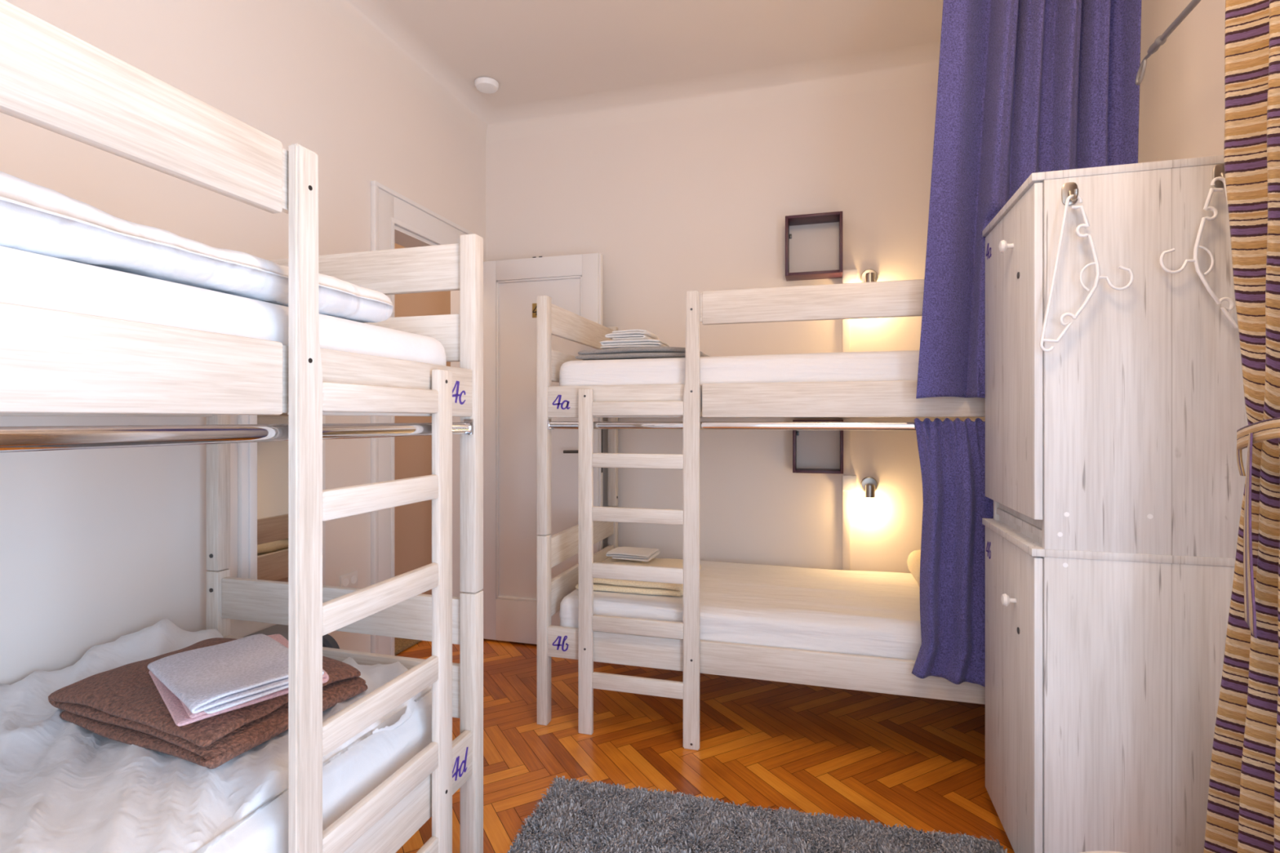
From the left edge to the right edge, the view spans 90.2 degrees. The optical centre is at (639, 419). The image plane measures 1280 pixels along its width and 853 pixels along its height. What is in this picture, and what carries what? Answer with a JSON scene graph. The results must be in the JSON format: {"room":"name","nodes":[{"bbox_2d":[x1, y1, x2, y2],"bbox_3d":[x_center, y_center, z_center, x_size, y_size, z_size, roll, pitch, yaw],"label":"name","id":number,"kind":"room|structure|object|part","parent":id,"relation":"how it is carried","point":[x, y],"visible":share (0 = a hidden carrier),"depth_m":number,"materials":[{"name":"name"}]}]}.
{"room":"dormitory","nodes":[
{"label":"dormitory","id":0,"kind":"room"},
{"bbox_2d":[0,0,485,684],"bbox_3d":[-1.488,-0.240,1.542,0.140,2.815,4.430,0,0,16],"label":"wall","id":1,"kind":"structure","parent":0,"point":[99,546],"depth_m":1.85,"materials":[{"name":"beige paint"}]},
{"bbox_2d":[237,413,325,585],"bbox_3d":[-1.216,0.062,2.190,0.026,1.150,0.355,0,0,16],"label":"wall mirror","id":2,"kind":"object","parent":1,"relation":"attached to","point":[263,466],"visible":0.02,"depth_m":2.11,"materials":[{"name":"white mirror"}]},
{"bbox_3d":[-1.222,0.062,2.191,0.006,1.054,0.259,0,0,16],"label":"glass","id":3,"kind":"part","parent":2,"relation":"part of","materials":[{"name":"white mirror"}]},
{"bbox_2d":[339,570,357,587],"bbox_3d":[-1.138,0.632,2.492,0.011,0.060,0.092,0,0,16],"label":"wall socket","id":4,"kind":"object","parent":1,"relation":"attached to","point":[349,580],"visible":0.92,"depth_m":2.49,"materials":[{"name":"paint"}]},
{"bbox_2d":[342,577,349,586],"bbox_3d":[-1.139,0.632,2.470,0.001,0.032,0.032,0,0,16],"label":"outlet","id":5,"kind":"object","parent":4,"relation":"attached to","point":[345,580],"depth_m":2.47,"materials":[{"name":"white plastic"}]},
{"bbox_2d":[351,575,356,583],"bbox_3d":[-1.127,0.632,2.512,0.001,0.032,0.032,0,0,16],"label":"outlet","id":6,"kind":"object","parent":4,"relation":"attached to","point":[353,578],"depth_m":2.51,"materials":[{"name":"white plastic"}]},
{"bbox_2d":[370,180,473,655],"bbox_3d":[-1.051,0.093,3.029,0.164,2.148,0.821,0,0,16],"label":"trim","id":7,"kind":"structure","parent":1,"relation":"attached to","point":[390,211],"depth_m":2.73,"materials":[{"name":"paint"}]},
{"bbox_2d":[394,243,450,595],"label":"door","id":8,"kind":"structure","parent":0,"point":[412,454],"depth_m":4.05,"materials":[{"name":"beige wood"}]},
{"bbox_2d":[313,0,942,142],"bbox_3d":[-0.082,-1.638,1.141,3.063,0.220,4.430,0,0,16],"label":"ceiling","id":9,"kind":"structure","parent":0,"point":[558,66],"depth_m":2.84,"materials":[{"name":"paint"}]},
{"bbox_2d":[474,76,498,93],"bbox_3d":[-0.749,-1.631,3.113,0.116,0.034,0.116,0,0,16],"label":"smoke detector","id":10,"kind":"object","parent":9,"relation":"attached to","point":[483,84],"visible":1,"depth_m":3.09,"materials":[{"name":"white plastic"}]},
{"bbox_3d":[1.160,-1.611,1.955,0.760,0.083,0.018,0,0,16],"label":"rail","id":11,"kind":"object","parent":9,"relation":"attached to","visible":0},
{"bbox_2d":[915,0,1141,398],"bbox_3d":[1.147,-0.811,1.915,0.587,1.504,0.147,0,0,16],"label":"curtain","id":12,"kind":"object","parent":11,"relation":"hanging from","point":[1025,87],"visible":0.69,"depth_m":1.93,"materials":[{"name":"purple fabric"}]},
{"bbox_2d":[395,639,1014,852],"bbox_3d":[-0.623,1.168,1.477,4.840,0.002,4.700,0,0,16],"label":"floor","id":13,"kind":"structure","parent":0,"point":[917,763],"depth_m":2.25,"materials":[{"name":"brown wood parquet"}]},
{"bbox_2d":[0,0,483,852],"bbox_3d":[-1.101,0.347,0.820,0.912,1.640,2.000,0,0,16],"label":"bunk bed","id":14,"kind":"object","parent":13,"relation":"on","point":[53,362],"visible":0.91,"depth_m":1.08,"materials":[{"name":"white wood"}]},
{"bbox_3d":[-0.774,-0.396,0.428,0.023,0.118,1.343,0,0,16],"label":"guard rail","id":15,"kind":"part","parent":14,"relation":"part of","materials":[{"name":"white wood"}]},
{"bbox_3d":[-1.244,0.347,1.880,0.046,1.640,0.043,0,0,16],"label":"post","id":16,"kind":"part","parent":14,"relation":"part of","materials":[{"name":"white wood"}]},
{"bbox_2d":[0,245,446,365],"bbox_3d":[-1.114,-0.114,0.808,0.824,0.191,1.874,0,0,16],"label":"mattress","id":17,"kind":"object","parent":14,"relation":"on","point":[27,278],"visible":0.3,"depth_m":0.90,"materials":[{"name":"white fabric"}]},
{"bbox_2d":[0,170,393,322],"bbox_3d":[-1.137,-0.246,0.727,0.816,0.107,1.670,0,0,16],"label":"duvet","id":18,"kind":"object","parent":17,"relation":"on","point":[34,218],"visible":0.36,"depth_m":0.89,"materials":[{"name":"white fabric"}]},
{"bbox_3d":[-0.701,0.022,0.704,0.015,0.028,1.906,0,0,16],"label":"curtain rail","id":19,"kind":"part","parent":14,"relation":"part of","materials":[{"name":"silver metal"}]},
{"bbox_3d":[-0.564,0.356,1.075,0.022,1.622,0.058,0,0,16],"label":"ladder rail","id":20,"kind":"part","parent":14,"relation":"part of","materials":[{"name":"white wood"}]},
{"bbox_2d":[204,692,431,852],"bbox_3d":[-1.111,0.770,0.810,0.824,0.222,1.875,0,0,16],"label":"mattress","id":21,"kind":"object","parent":14,"relation":"on","point":[348,779],"visible":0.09,"depth_m":1.25,"materials":[{"name":"white fabric"}]},
{"bbox_2d":[0,618,431,852],"bbox_3d":[-1.143,0.603,0.846,0.862,0.158,1.800,0,0,16],"label":"cover","id":22,"kind":"object","parent":21,"relation":"on","point":[66,787],"visible":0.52,"depth_m":1.13,"materials":[{"name":"white fabric"}]},
{"bbox_2d":[48,637,367,768],"bbox_3d":[-0.934,0.581,1.398,0.561,0.087,0.390,0,0,24],"label":"blanket","id":23,"kind":"object","parent":22,"relation":"on","point":[124,704],"visible":0.57,"depth_m":1.25,"materials":[{"name":"brown fabric"}]},
{"bbox_2d":[148,634,328,726],"bbox_3d":[-0.855,0.538,1.356,0.360,0.024,0.300,0,0,40],"label":"towel","id":24,"kind":"object","parent":23,"relation":"on","point":[181,715],"visible":0.16,"depth_m":1.22,"materials":[{"name":"pink fabric"}]},
{"bbox_2d":[147,634,324,714],"bbox_3d":[-0.831,0.511,1.308,0.337,0.028,0.235,0,0,41],"label":"towel","id":25,"kind":"object","parent":24,"relation":"on","point":[215,678],"visible":0.84,"depth_m":1.26,"materials":[{"name":"white fabric"}]},
{"bbox_3d":[-0.453,0.527,1.459,0.022,1.280,0.055,0,0,16],"label":"ladder rail","id":26,"kind":"part","parent":14,"relation":"part of","materials":[{"name":"white wood"}]},
{"bbox_3d":[-0.434,0.347,1.645,0.046,1.640,0.043,0,0,16],"label":"post","id":27,"kind":"part","parent":14,"relation":"part of","materials":[{"name":"white wood"}]},
{"bbox_2d":[243,624,339,648],"bbox_3d":[-1.101,0.922,2.040,0.325,0.489,0.200,0,0,16],"label":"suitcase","id":28,"kind":"object","parent":13,"relation":"on","point":[328,641],"visible":0.06,"depth_m":2.05,"materials":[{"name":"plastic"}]},
{"bbox_2d":[394,637,421,655],"bbox_3d":[-1.461,1.155,3.338,0.600,0.021,0.780,0,0,16],"label":"door mat","id":29,"kind":"object","parent":13,"relation":"on","point":[401,645],"visible":0.06,"depth_m":3.25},
{"bbox_2d":[506,775,1007,852],"bbox_3d":[0.274,1.148,1.574,1.340,0.036,0.707,0,0,16],"label":"shaggy rug","id":30,"kind":"object","parent":13,"relation":"on","point":[576,816],"visible":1,"depth_m":1.77,"materials":[{"name":"grey carpet"}]},
{"bbox_2d":[537,279,985,750],"bbox_3d":[0.685,0.347,2.579,2.000,1.640,0.912,0,0,16],"label":"bunk bed","id":31,"kind":"object","parent":13,"relation":"on","point":[625,641],"visible":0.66,"depth_m":2.26,"materials":[{"name":"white wood"}]},
{"bbox_3d":[-0.369,0.347,2.453,0.043,1.640,0.046,0,0,16],"label":"post","id":32,"kind":"part","parent":31,"relation":"part of","materials":[{"name":"white wood"}]},
{"bbox_3d":[-0.201,0.527,2.369,0.055,1.280,0.022,0,0,16],"label":"ladder rail","id":33,"kind":"part","parent":31,"relation":"part of","materials":[{"name":"white wood"}]},
{"bbox_3d":[-0.138,0.347,3.263,0.043,1.640,0.046,0,0,16],"label":"post","id":34,"kind":"part","parent":31,"relation":"part of","materials":[{"name":"white wood"}]},
{"bbox_3d":[0.183,0.356,2.260,0.058,1.622,0.022,0,0,16],"label":"ladder rail","id":35,"kind":"part","parent":31,"relation":"part of","materials":[{"name":"white wood"}]},
{"bbox_3d":[0.571,0.022,2.179,1.906,0.028,0.015,0,0,16],"label":"curtain rail","id":36,"kind":"part","parent":31,"relation":"part of","materials":[{"name":"silver metal"}]},
{"bbox_2d":[559,350,919,413],"bbox_3d":[0.708,-0.127,2.583,1.922,0.216,0.828,0,0,16],"label":"mattress","id":37,"kind":"object","parent":31,"relation":"on","point":[870,366],"visible":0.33,"depth_m":2.25,"materials":[{"name":"white fabric"}]},
{"bbox_2d":[575,346,710,359],"bbox_3d":[0.029,-0.257,2.624,0.482,0.044,0.414,0,0,16],"label":"blanket","id":38,"kind":"object","parent":37,"relation":"on","point":[629,353],"visible":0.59,"depth_m":2.45,"materials":[{"name":"grey fabric"}]},
{"bbox_2d":[599,338,669,349],"bbox_3d":[-0.013,-0.299,2.624,0.253,0.037,0.272,0,0,12],"label":"towel","id":39,"kind":"object","parent":38,"relation":"on","point":[645,342],"visible":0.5,"depth_m":2.50,"materials":[{"name":"white fabric"}]},
{"bbox_2d":[604,328,658,340],"bbox_3d":[-0.029,-0.339,2.628,0.169,0.044,0.236,0,0,16],"label":"towel","id":40,"kind":"object","parent":39,"relation":"on","point":[634,334],"visible":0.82,"depth_m":2.53,"materials":[{"name":"white fabric"}]},
{"bbox_2d":[559,560,921,660],"bbox_3d":[0.708,0.781,2.584,1.919,0.208,0.827,0,0,16],"label":"mattress","id":41,"kind":"object","parent":31,"relation":"on","point":[877,614],"visible":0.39,"depth_m":2.35,"materials":[{"name":"white fabric"}]},
{"bbox_2d":[575,556,701,595],"bbox_3d":[0.008,0.651,2.700,0.444,0.062,0.449,0,0,14],"label":"blanket","id":42,"kind":"object","parent":41,"relation":"on","point":[599,584],"visible":0.32,"depth_m":2.50,"materials":[{"name":"beige fabric"}]},
{"bbox_2d":[605,546,660,561],"bbox_3d":[-0.029,0.595,2.834,0.201,0.030,0.176,0,0,19],"label":"towel","id":43,"kind":"object","parent":42,"relation":"on","point":[642,554],"visible":1,"depth_m":2.78,"materials":[{"name":"white fabric"}]},
{"bbox_2d":[906,550,920,587],"bbox_3d":[1.342,0.620,2.565,0.464,0.119,0.430,0,0,16],"label":"pillow","id":44,"kind":"object","parent":41,"relation":"on","point":[913,559],"visible":0.1,"depth_m":2.63,"materials":[{"name":"white fabric"}]},
{"bbox_3d":[0.843,-0.396,2.094,1.343,0.118,0.023,0,0,16],"label":"guard rail","id":45,"kind":"part","parent":31,"relation":"part of","materials":[{"name":"white wood"}]},
{"bbox_2d":[911,417,993,687],"bbox_3d":[1.094,0.422,1.980,0.465,0.856,0.075,0,0,16],"label":"curtain","id":46,"kind":"object","parent":31,"relation":"hanging from","point":[952,454],"visible":0.44,"depth_m":2.01,"materials":[{"name":"purple fabric"}]},
{"bbox_2d":[1080,851,1125,852],"bbox_3d":[0.774,0.941,0.892,0.394,0.455,0.394,0,0,16],"label":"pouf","id":47,"kind":"object","parent":13,"relation":"on","point":[1087,851],"visible":1,"depth_m":1.06,"materials":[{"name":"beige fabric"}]},
{"bbox_2d":[982,518,1235,852],"bbox_3d":[1.217,0.735,1.659,0.538,0.864,0.482,0,0,16],"label":"locker","id":48,"kind":"object","parent":13,"relation":"on","point":[1104,670],"visible":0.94,"depth_m":1.46,"materials":[{"name":"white wood"}]},
{"bbox_3d":[0.951,0.467,1.645,0.033,0.034,0.034,0,0,16],"label":"knob","id":49,"kind":"part","parent":48,"relation":"part of","materials":[{"name":"white plastic"}]},
{"bbox_3d":[0.998,0.724,1.719,0.018,0.797,0.470,0,0,16],"label":"door","id":50,"kind":"part","parent":48,"relation":"part of","materials":[{"name":"white wood"}]},
{"bbox_3d":[1.230,0.312,1.655,0.511,0.018,0.482,0,0,16],"label":"panel","id":51,"kind":"part","parent":48,"relation":"part of","materials":[{"name":"white wood"}]},
{"bbox_2d":[982,155,1248,558],"bbox_3d":[1.217,-0.138,1.658,0.538,0.881,0.480,0,0,16],"label":"locker","id":52,"kind":"object","parent":48,"relation":"on","point":[1120,437],"visible":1,"depth_m":1.45,"materials":[{"name":"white wood"}]},
{"bbox_3d":[0.957,-0.453,1.667,0.033,0.034,0.034,0,0,16],"label":"knob","id":53,"kind":"part","parent":52,"relation":"part of","materials":[{"name":"white plastic"}]},
{"bbox_3d":[0.998,-0.160,1.719,0.018,0.790,0.470,0,0,16],"label":"door","id":54,"kind":"part","parent":52,"relation":"part of","materials":[{"name":"white wood"}]},
{"bbox_2d":[1061,182,1078,204],"bbox_3d":[0.987,-0.522,1.452,0.033,0.052,0.046,0,0,16],"label":"hook","id":55,"kind":"object","parent":52,"relation":"attached to","point":[1068,188],"visible":0.98,"depth_m":1.47,"materials":[{"name":"silver metal"}]},
{"bbox_2d":[1040,194,1133,351],"bbox_3d":[1.008,-0.333,1.442,0.184,0.357,0.008,0,0,16],"label":"clothes hanger","id":56,"kind":"object","parent":55,"relation":"hanging from","point":[1086,224],"visible":1,"depth_m":1.45,"materials":[{"name":"white plastic"}]},
{"bbox_3d":[0.979,-0.331,1.450,0.115,0.310,0.008,0,0,16],"label":"arm","id":57,"kind":"part","parent":56,"relation":"part of","materials":[{"name":"white plastic"}]},
{"bbox_3d":[1.230,-0.569,1.655,0.511,0.018,0.480,0,0,16],"label":"panel","id":58,"kind":"part","parent":52,"relation":"part of","materials":[{"name":"white wood"}]},
{"bbox_2d":[1159,176,1239,333],"bbox_3d":[1.226,-0.348,1.380,0.170,0.350,0.008,0,0,16],"label":"clothes hanger","id":59,"kind":"object","parent":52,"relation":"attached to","point":[1206,207],"visible":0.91,"depth_m":1.38,"materials":[{"name":"white plastic"}]},
{"bbox_3d":[1.253,-0.348,1.372,0.103,0.305,0.008,0,0,16],"label":"arm","id":60,"kind":"part","parent":59,"relation":"part of","materials":[{"name":"white plastic"}]},
{"bbox_2d":[1212,163,1225,187],"bbox_3d":[1.266,-0.533,1.373,0.033,0.052,0.046,0,0,16],"label":"hook","id":61,"kind":"object","parent":52,"relation":"attached to","point":[1219,169],"visible":0.32,"depth_m":1.39,"materials":[{"name":"silver metal"}]},
{"bbox_2d":[485,82,985,573],"bbox_3d":[0.573,-0.240,3.185,2.923,2.815,0.140,0,0,16],"label":"wall","id":62,"kind":"structure","parent":0,"point":[672,207],"depth_m":3.12,"materials":[{"name":"beige paint"}]},
{"bbox_2d":[481,253,603,644],"bbox_3d":[-0.545,0.158,3.267,0.720,1.994,0.105,0,0,16],"label":"door","id":63,"kind":"structure","parent":62,"relation":"in","point":[574,283],"depth_m":3.31,"materials":[{"name":"paint"}]},
{"bbox_3d":[-0.531,-0.562,3.284,0.050,0.074,0.004,0,0,16],"label":"number plate","id":64,"kind":"part","parent":63,"relation":"part of","materials":[{"name":"gold metal"}]},
{"bbox_3d":[-0.317,0.160,3.178,0.118,0.017,0.059,0,0,16],"label":"handle","id":65,"kind":"part","parent":63,"relation":"part of","materials":[{"name":"grey metal"}]},
{"bbox_3d":[-0.191,0.147,3.202,0.002,0.240,0.018,0,0,16],"label":"lock plate","id":66,"kind":"part","parent":63,"relation":"part of","materials":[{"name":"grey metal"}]},
{"bbox_2d":[785,211,842,280],"bbox_3d":[0.813,-0.806,2.981,0.255,0.278,0.120,0,0,16],"label":"wall shelf","id":67,"kind":"object","parent":62,"relation":"attached to","point":[835,216],"visible":1,"depth_m":2.95,"materials":[{"name":"brown wood"}]},
{"bbox_3d":[0.696,-0.806,3.015,0.013,0.278,0.120,0,0,16],"label":"panel","id":68,"kind":"part","parent":67,"relation":"part of","materials":[{"name":"brown wood"}]},
{"bbox_3d":[0.813,-0.939,2.981,0.229,0.013,0.120,0,0,16],"label":"panel","id":69,"kind":"part","parent":67,"relation":"part of","materials":[{"name":"brown wood"}]},
{"bbox_3d":[0.813,-0.673,2.981,0.229,0.013,0.120,0,0,16],"label":"panel","id":70,"kind":"part","parent":67,"relation":"part of","materials":[{"name":"brown wood"}]},
{"bbox_3d":[0.929,-0.806,2.948,0.013,0.278,0.120,0,0,16],"label":"panel","id":71,"kind":"part","parent":67,"relation":"part of","materials":[{"name":"brown wood"}]},
{"bbox_2d":[792,419,843,474],"bbox_3d":[0.831,0.124,2.976,0.224,0.245,0.120,0,0,16],"label":"wall shelf","id":72,"kind":"object","parent":62,"relation":"attached to","point":[795,433],"visible":0.91,"depth_m":2.93,"materials":[{"name":"brown wood"}]},
{"bbox_3d":[0.729,0.124,3.005,0.013,0.245,0.120,0,0,16],"label":"panel","id":73,"kind":"part","parent":72,"relation":"part of","materials":[{"name":"brown wood"}]},
{"bbox_3d":[0.831,0.009,2.976,0.198,0.013,0.120,0,0,16],"label":"panel","id":74,"kind":"part","parent":72,"relation":"part of","materials":[{"name":"brown wood"}]},
{"bbox_3d":[0.831,0.240,2.976,0.198,0.013,0.120,0,0,16],"label":"panel","id":75,"kind":"part","parent":72,"relation":"part of","materials":[{"name":"brown wood"}]},
{"bbox_3d":[0.932,0.124,2.947,0.013,0.245,0.120,0,0,16],"label":"panel","id":76,"kind":"part","parent":72,"relation":"part of","materials":[{"name":"brown wood"}]},
{"bbox_2d":[842,269,857,570],"bbox_3d":[0.982,0.059,2.981,0.066,1.515,0.028,0,0,16],"label":"cable trunking","id":77,"kind":"object","parent":62,"relation":"attached to","point":[850,276],"visible":0.69,"depth_m":2.98,"materials":[{"name":"beige paint"}]},
{"bbox_2d":[860,476,878,505],"bbox_3d":[1.057,0.329,2.931,0.076,0.124,0.083,0,0,16],"label":"wall lamp","id":78,"kind":"object","parent":62,"relation":"attached to","point":[868,485],"visible":1,"depth_m":2.90,"materials":[{"name":"silver metal"}]},
{"bbox_3d":[1.051,0.368,2.911,0.039,0.045,0.039,0,0,16],"label":"bulb","id":79,"kind":"part","parent":78,"relation":"part of","materials":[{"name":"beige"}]},
{"bbox_2d":[860,269,878,282],"bbox_3d":[1.057,-0.637,2.931,0.076,0.124,0.083,0,0,16],"label":"wall lamp","id":80,"kind":"object","parent":62,"relation":"attached to","point":[868,275],"visible":0.56,"depth_m":2.95,"materials":[{"name":"silver metal"}]},
{"bbox_2d":[1137,0,1225,163],"bbox_3d":[1.304,-0.240,0.673,0.140,2.815,4.290,0,0,16],"label":"wall","id":81,"kind":"structure","parent":0,"point":[1181,113],"depth_m":1.84,"materials":[{"name":"beige paint"}]},
{"bbox_2d":[1135,0,1200,84],"bbox_3d":[1.063,-0.930,0.437,0.193,0.065,2.623,0,0,16],"label":"curtain rod","id":82,"kind":"object","parent":81,"relation":"attached to","point":[1160,40],"visible":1,"depth_m":1.59,"materials":[{"name":"grey metal"}]},
{"bbox_3d":[0.966,-0.951,0.403,0.016,0.015,2.505,0,0,16],"label":"rod","id":83,"kind":"part","parent":82,"relation":"part of","materials":[{"name":"grey metal"}]},
{"bbox_2d":[1203,0,1279,852],"bbox_3d":[1.141,0.097,1.079,0.130,2.060,0.571,0,0,16],"label":"window curtain","id":84,"kind":"object","parent":82,"relation":"hanging from","point":[1243,812],"visible":1,"depth_m":1.23,"materials":[{"name":"fabric"}]}
]}

